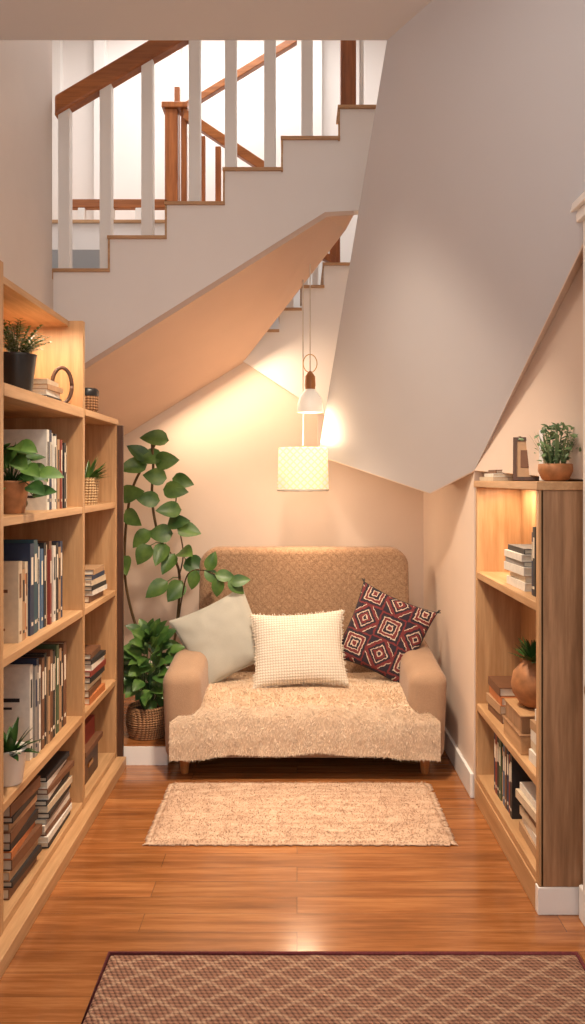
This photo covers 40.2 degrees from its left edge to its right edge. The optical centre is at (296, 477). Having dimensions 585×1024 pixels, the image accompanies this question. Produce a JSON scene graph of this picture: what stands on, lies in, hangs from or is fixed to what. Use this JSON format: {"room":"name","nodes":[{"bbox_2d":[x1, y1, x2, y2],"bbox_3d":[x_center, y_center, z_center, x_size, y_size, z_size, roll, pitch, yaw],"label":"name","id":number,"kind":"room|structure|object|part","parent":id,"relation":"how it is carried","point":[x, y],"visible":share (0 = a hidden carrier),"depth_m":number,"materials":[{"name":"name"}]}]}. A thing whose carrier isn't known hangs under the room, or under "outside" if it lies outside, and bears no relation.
{"room":"reading nook","nodes":[
{"label":"reading nook","id":0,"kind":"room"},
{"bbox_2d":[0,40,52,309],"bbox_3d":[-1.305,-1.170,1.750,0.100,5.200,6.700,0,0,0],"label":"wall","id":1,"kind":"structure","parent":0,"point":[25,65],"depth_m":3.71,"materials":[{"name":"paint"}]},
{"bbox_2d":[52,220,164,267],"bbox_3d":[-1.400,-1.670,5.990,2.400,0.200,1.020,0,0,0],"label":"floor","id":2,"kind":"structure","parent":0,"point":[85,233],"depth_m":5.50,"materials":[{"name":"white paint"}]},
{"bbox_2d":[72,40,296,219],"bbox_3d":[-0.800,-2.514,5.730,1.600,1.488,0.380,0,0,0],"label":"landing railing","id":3,"kind":"object","parent":2,"relation":"on","point":[172,110],"visible":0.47,"depth_m":5.56,"materials":[{"name":"brown wood"}]},
{"bbox_2d":[0,0,431,39],"bbox_3d":[-0.158,-1.695,0.635,2.195,0.250,4.470,0,0,0],"label":"ceiling","id":4,"kind":"structure","parent":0,"point":[19,19],"depth_m":2.74,"materials":[{"name":"paint"}]},
{"bbox_2d":[63,40,386,328],"bbox_3d":[-0.300,-1.670,4.600,4.800,4.200,4.000,0,0,0],"label":"wall","id":5,"kind":"structure","parent":0,"point":[78,55],"depth_m":6.50,"materials":[{"name":"white paint"}]},
{"bbox_2d":[117,426,123,756],"bbox_3d":[-0.896,0.585,3.973,0.068,1.690,0.019,0,0,0],"label":"trim","id":6,"kind":"structure","parent":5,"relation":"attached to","point":[120,429],"depth_m":3.96,"materials":[{"name":"brown wood"}]},
{"bbox_2d":[52,40,321,284],"bbox_3d":[-0.900,-1.920,6.460,2.200,3.700,0.080,0,0,0],"label":"trim","id":7,"kind":"structure","parent":5,"relation":"attached to","point":[100,46],"depth_m":6.42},
{"bbox_2d":[243,238,349,414],"bbox_3d":[0.217,-0.930,5.228,1.146,1.880,0.545,0,0,0],"label":"staircase","id":8,"kind":"structure","parent":5,"relation":"attached to","point":[277,356],"depth_m":4.97,"materials":[{"name":"white paint"}]},
{"bbox_2d":[124,362,422,657],"bbox_3d":[-0.058,0.345,5.050,2.395,2.170,0.100,0,0,0],"label":"wall","id":9,"kind":"structure","parent":0,"point":[226,436],"depth_m":5.00,"materials":[{"name":"paint"}]},
{"bbox_2d":[52,40,375,434],"bbox_3d":[-0.358,-1.618,4.553,1.817,2.904,0.895,0,0,0],"label":"staircase","id":10,"kind":"structure","parent":9,"relation":"attached to","point":[166,316],"depth_m":4.12,"materials":[{"name":"white paint"}]},
{"bbox_3d":[-0.400,-2.419,4.155,1.700,1.099,0.080,0,0,0],"label":"handrail","id":11,"kind":"part","parent":10,"relation":"part of","materials":[{"name":"brown wood"}]},
{"bbox_2d":[277,280,328,491],"bbox_3d":[0.034,-0.548,4.500,0.294,1.244,0.294,0,0,0],"label":"pendant lamp","id":12,"kind":"object","parent":10,"relation":"hanging from","point":[300,469],"visible":1,"depth_m":4.38,"materials":[{"name":"white fabric"}]},
{"bbox_2d":[297,264,322,413],"bbox_3d":[0.072,-0.795,4.400,0.144,0.870,0.144,0,0,0],"label":"dome pendant lamp","id":13,"kind":"object","parent":10,"relation":"hanging from","point":[310,401],"visible":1,"depth_m":4.37,"materials":[{"name":"white glass"}]},
{"bbox_3d":[0.265,-2.494,4.160,0.080,1.153,0.080,0,0,0],"label":"newel post","id":14,"kind":"part","parent":10,"relation":"part of","materials":[{"name":"brown wood"}]},
{"bbox_2d":[0,750,584,1023],"bbox_3d":[-0.028,1.480,1.750,2.655,0.100,6.700,0,0,0],"label":"floor","id":15,"kind":"structure","parent":0,"point":[116,892],"depth_m":2.74,"materials":[{"name":"brown wood"}]},
{"bbox_2d":[0,260,125,978],"bbox_3d":[-1.048,0.388,2.435,0.406,2.085,3.070,0,0,0],"label":"bookcase","id":16,"kind":"object","parent":15,"relation":"on","point":[87,534],"visible":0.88,"depth_m":3.33,"materials":[{"name":"brown wood"}]},
{"bbox_2d":[3,775,41,899],"bbox_3d":[-1.039,1.200,2.702,0.275,0.300,0.298,0,0,0],"label":"pile","id":17,"kind":"object","parent":16,"relation":"in","point":[21,849],"visible":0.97,"depth_m":2.65,"materials":[{"name":"paper"}]},
{"bbox_2d":[3,717,42,786],"bbox_3d":[-0.928,0.890,2.595,0.213,0.198,0.218,0,0,0],"label":"potted succulent","id":18,"kind":"object","parent":16,"relation":"on","point":[14,751],"visible":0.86,"depth_m":2.57,"materials":[{"name":"white ceramic"}]},
{"bbox_2d":[3,318,50,391],"bbox_3d":[-1.006,-0.428,2.858,0.266,0.274,0.242,0,0,0],"label":"potted fern","id":19,"kind":"object","parent":16,"relation":"on","point":[18,366],"visible":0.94,"depth_m":2.81,"materials":[{"name":"black ceramic"}]},
{"bbox_2d":[3,539,61,642],"bbox_3d":[-1.019,0.385,2.914,0.188,0.330,0.509,0,0,0],"label":"books","id":20,"kind":"object","parent":16,"relation":"in","point":[32,568],"visible":0.94,"depth_m":2.79,"materials":[{"name":"multicoloured paper"}]},
{"bbox_2d":[3,439,63,513],"bbox_3d":[-0.961,-0.006,2.701,0.286,0.251,0.304,0,0,-43],"label":"pothos","id":21,"kind":"object","parent":16,"relation":"on","point":[19,456],"visible":0.92,"depth_m":2.67,"materials":[{"name":"plant"}]},
{"bbox_2d":[3,641,65,760],"bbox_3d":[-1.020,0.820,3.014,0.190,0.340,0.429,0,0,0],"label":"books","id":22,"kind":"object","parent":16,"relation":"in","point":[34,684],"visible":0.86,"depth_m":2.90,"materials":[{"name":"multicoloured paper"}]},
{"bbox_2d":[3,429,66,509],"bbox_3d":[-1.014,-0.030,3.102,0.178,0.300,0.266,0,0,0],"label":"books","id":23,"kind":"object","parent":16,"relation":"in","point":[47,444],"visible":0.57,"depth_m":2.98,"materials":[{"name":"white paper"}]},
{"bbox_2d":[32,378,62,400],"bbox_3d":[-1.013,-0.333,3.100,0.163,0.086,0.187,0,0,0],"label":"pile","id":24,"kind":"object","parent":16,"relation":"in","point":[46,387],"visible":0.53,"depth_m":3.03,"materials":[{"name":"beige paper"}]},
{"bbox_2d":[35,751,73,847],"bbox_3d":[-1.029,1.220,3.061,0.271,0.258,0.324,0,0,0],"label":"magazine stack","id":25,"kind":"object","parent":16,"relation":"in","point":[53,803],"visible":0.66,"depth_m":3.00,"materials":[{"name":"white paper"}]},
{"bbox_2d":[51,366,73,403],"bbox_3d":[-0.950,-0.372,3.235,0.090,0.163,0.040,0,0,-12],"label":"ring ornament","id":26,"kind":"object","parent":16,"relation":"on","point":[64,368],"visible":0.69,"depth_m":3.24,"materials":[{"name":"brown wood"}]},
{"bbox_2d":[85,388,98,411],"bbox_3d":[-0.930,-0.343,3.540,0.105,0.104,0.105,0,0,0],"label":"jar","id":27,"kind":"object","parent":16,"relation":"in","point":[91,394],"visible":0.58,"depth_m":3.50,"materials":[{"name":"wicker"}]},
{"bbox_2d":[85,715,102,783],"bbox_3d":[-1.005,1.224,3.600,0.190,0.249,0.300,0,0,0],"label":"storage box","id":28,"kind":"object","parent":16,"relation":"in","point":[92,737],"visible":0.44,"depth_m":3.62,"materials":[{"name":"brown wood"}]},
{"bbox_2d":[85,645,105,704],"bbox_3d":[-1.003,0.883,3.619,0.223,0.214,0.275,0,0,0],"label":"pile","id":29,"kind":"object","parent":16,"relation":"in","point":[95,663],"visible":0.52,"depth_m":3.58,"materials":[{"name":"multicoloured paper"}]},
{"bbox_2d":[85,564,106,602],"bbox_3d":[-1.002,0.477,3.642,0.220,0.144,0.247,0,0,0],"label":"pile","id":30,"kind":"object","parent":16,"relation":"in","point":[95,576],"visible":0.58,"depth_m":3.58,"materials":[{"name":"multicoloured paper"}]},
{"bbox_2d":[85,458,106,504],"bbox_3d":[-0.943,0.011,3.598,0.203,0.216,0.201,0,0,-18],"label":"potted succulent","id":31,"kind":"object","parent":16,"relation":"on","point":[92,478],"visible":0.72,"depth_m":3.55,"materials":[{"name":"beige wicker"}]},
{"bbox_2d":[124,694,168,764],"bbox_3d":[-0.950,1.381,4.492,0.610,0.097,1.015,0,0,0],"label":"platform","id":32,"kind":"object","parent":15,"relation":"on","point":[136,752],"visible":0.07,"depth_m":3.98,"materials":[{"name":"white wood"}]},
{"bbox_2d":[124,618,184,740],"bbox_3d":[-0.761,1.031,4.172,0.390,0.602,0.323,0,0,-20],"label":"rubber plant","id":33,"kind":"object","parent":32,"relation":"on","point":[145,716],"visible":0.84,"depth_m":4.10,"materials":[{"name":"green plant"}]},
{"bbox_2d":[124,429,250,697],"bbox_3d":[-0.595,0.525,4.564,0.854,1.613,0.403,0,0,26],"label":"potted plant","id":34,"kind":"object","parent":32,"relation":"on","point":[142,456],"visible":0.84,"depth_m":4.59,"materials":[{"name":"green plant"}]},
{"bbox_2d":[142,781,457,845],"bbox_3d":[0.013,1.420,3.420,1.229,0.018,0.641,0,0,0],"label":"rug","id":35,"kind":"object","parent":15,"relation":"on","point":[197,813],"visible":1,"depth_m":3.36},
{"bbox_2d":[163,546,446,773],"bbox_3d":[0.037,0.915,4.247,1.365,1.030,0.913,0,0,0],"label":"loveseat","id":36,"kind":"object","parent":15,"relation":"on","point":[292,580],"visible":0.39,"depth_m":4.50,"materials":[{"name":"fabric"}]},
{"bbox_3d":[-0.545,1.115,4.145,0.199,0.480,0.710,0,0,0],"label":"arm","id":37,"kind":"part","parent":36,"relation":"part of","materials":[{"name":"fabric"}]},
{"bbox_2d":[169,671,441,763],"bbox_3d":[0.039,1.194,4.091,1.284,0.295,0.701,0,0,0],"label":"fur throw","id":38,"kind":"object","parent":36,"relation":"on","point":[372,716],"visible":0.88,"depth_m":3.76,"materials":[{"name":"beige fur"}]},
{"bbox_2d":[169,589,255,683],"bbox_3d":[-0.395,0.850,4.239,0.557,0.527,0.207,0,0,-14],"label":"throw pillow","id":39,"kind":"object","parent":38,"relation":"on","point":[221,630],"visible":0.66,"depth_m":4.18,"materials":[{"name":"beige fabric"}]},
{"bbox_2d":[249,609,348,688],"bbox_3d":[0.008,0.881,4.120,0.503,0.389,0.216,0,0,-5],"label":"throw pillow","id":40,"kind":"object","parent":38,"relation":"on","point":[290,649],"visible":1,"depth_m":4.06,"materials":[{"name":"white fabric"}]},
{"bbox_2d":[342,578,440,682],"bbox_3d":[0.466,0.831,4.250,0.589,0.574,0.194,0,0,10],"label":"throw pillow","id":41,"kind":"object","parent":38,"relation":"on","point":[382,628],"visible":0.87,"depth_m":4.20,"materials":[{"name":"fabric"}]},
{"bbox_3d":[0.621,1.115,4.145,0.199,0.480,0.710,0,0,0],"label":"arm","id":42,"kind":"part","parent":36,"relation":"part of","materials":[{"name":"fabric"}]},
{"bbox_2d":[81,951,584,1023],"bbox_3d":[0.138,1.423,1.797,1.413,0.018,1.200,0,0,0],"label":"patterned rug","id":43,"kind":"object","parent":15,"relation":"on","point":[132,987],"visible":1,"depth_m":2.23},
{"bbox_2d":[474,481,582,914],"bbox_3d":[0.890,0.721,3.082,0.212,1.418,0.936,0,0,0],"label":"bookcase","id":44,"kind":"object","parent":15,"relation":"on","point":[507,512],"visible":0.81,"depth_m":2.62,"materials":[{"name":"brown wood"}]},
{"bbox_2d":[480,470,512,480],"bbox_3d":[0.856,-0.011,3.387,0.115,0.045,0.226,0,0,0],"label":"pile","id":45,"kind":"object","parent":44,"relation":"in","point":[491,475],"visible":0.79,"depth_m":3.28,"materials":[{"name":"beige paper"}]},
{"bbox_2d":[486,676,515,723],"bbox_3d":[0.894,0.921,3.333,0.165,0.142,0.216,0,0,0],"label":"pile","id":46,"kind":"object","parent":44,"relation":"in","point":[500,688],"visible":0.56,"depth_m":3.30,"materials":[{"name":"brown paper"}]},
{"bbox_2d":[494,732,532,818],"bbox_3d":[0.900,1.175,3.207,0.157,0.260,0.295,0,0,0],"label":"books","id":47,"kind":"object","parent":44,"relation":"in","point":[508,774],"visible":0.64,"depth_m":3.14,"materials":[{"name":"multicoloured paper"}]},
{"bbox_2d":[504,544,531,590],"bbox_3d":[0.899,0.335,3.023,0.173,0.152,0.246,0,0,0],"label":"pile","id":48,"kind":"object","parent":44,"relation":"in","point":[518,557],"visible":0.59,"depth_m":2.97,"materials":[{"name":"beige paper"}]},
{"bbox_2d":[502,698,534,754],"bbox_3d":[0.887,0.921,2.980,0.185,0.140,0.250,0,0,0],"label":"wooden box","id":49,"kind":"object","parent":44,"relation":"on","point":[517,729],"visible":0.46,"depth_m":2.92,"materials":[{"name":"brown wood"}]},
{"bbox_2d":[508,637,535,708],"bbox_3d":[0.885,0.716,2.968,0.188,0.269,0.218,0,0,39],"label":"potted plant","id":50,"kind":"object","parent":49,"relation":"on","point":[523,680],"visible":0.58,"depth_m":2.94,"materials":[{"name":"green plant"}]},
{"bbox_2d":[515,782,535,858],"bbox_3d":[0.895,1.213,2.821,0.176,0.182,0.292,0,0,0],"label":"magazine stack","id":51,"kind":"object","parent":44,"relation":"in","point":[526,794],"visible":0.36,"depth_m":2.86,"materials":[{"name":"beige paper"}]},
{"bbox_2d":[513,437,538,480],"bbox_3d":[0.892,-0.073,3.073,0.120,0.169,0.048,0,0,17],"label":"picture frame","id":52,"kind":"object","parent":44,"relation":"on","point":[520,456],"visible":0.57,"depth_m":3.08,"materials":[{"name":"brown wood"}]},
{"bbox_2d":[529,709,535,766],"bbox_3d":[0.900,0.900,2.741,0.169,0.182,0.174,0,0,0],"label":"pile","id":53,"kind":"object","parent":44,"relation":"in","point":[532,751],"visible":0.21,"depth_m":2.79,"materials":[{"name":"white paper"}]},
{"bbox_2d":[532,527,535,596],"bbox_3d":[0.900,0.286,2.762,0.150,0.250,0.125,0,0,0],"label":"books","id":54,"kind":"object","parent":44,"relation":"in","point":[534,528],"visible":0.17,"depth_m":2.78,"materials":[{"name":"paper"}]},
{"bbox_2d":[518,422,580,480],"bbox_3d":[0.859,-0.090,2.726,0.232,0.202,0.193,0,0,0],"label":"potted herb","id":55,"kind":"object","parent":44,"relation":"on","point":[557,471],"visible":0.99,"depth_m":2.71,"materials":[{"name":"plant"}]},
{"bbox_2d":[423,472,475,797],"bbox_3d":[0.965,-0.020,4.285,0.350,2.900,1.430,0,0,0],"label":"wall nook","id":56,"kind":"structure","parent":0,"point":[449,513],"depth_m":3.99,"materials":[{"name":"beige paint"}]},
{"bbox_2d":[444,727,473,797],"bbox_3d":[0.782,1.375,4.285,0.016,0.110,1.430,0,0,0],"label":"baseboard","id":57,"kind":"structure","parent":56,"relation":"attached to","point":[462,768],"depth_m":3.81,"materials":[{"name":"white wood"}]},
{"bbox_2d":[317,244,582,493],"bbox_3d":[0.563,-0.403,3.690,0.879,0.965,2.624,0,0,0],"label":"wall","id":58,"kind":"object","parent":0,"point":[549,390],"depth_m":2.90,"materials":[{"name":"beige paint"}]},
{"bbox_2d":[319,0,584,492],"bbox_3d":[0.562,-0.751,3.211,0.560,1.649,3.172,0,0,-7],"label":"ceiling","id":59,"kind":"structure","parent":0,"point":[467,238],"depth_m":2.98,"materials":[{"name":"white paint"}]},
{"bbox_3d":[1.040,-0.070,0.500,0.200,3.000,4.200,0,0,0],"label":"wall","id":60,"kind":"structure","parent":0,"visible":0},
{"bbox_2d":[570,191,584,898],"bbox_3d":[0.905,0.225,1.830,0.070,2.190,1.460,0,0,0],"label":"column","id":61,"kind":"structure","parent":60,"relation":"in","point":[578,204],"depth_m":2.50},
{"bbox_2d":[579,885,584,925],"bbox_3d":[0.927,1.375,0.550,0.025,0.110,4.100,0,0,0],"label":"baseboard","id":62,"kind":"structure","parent":60,"relation":"attached to","point":[581,899],"depth_m":2.57,"materials":[{"name":"white wood"}]}
]}

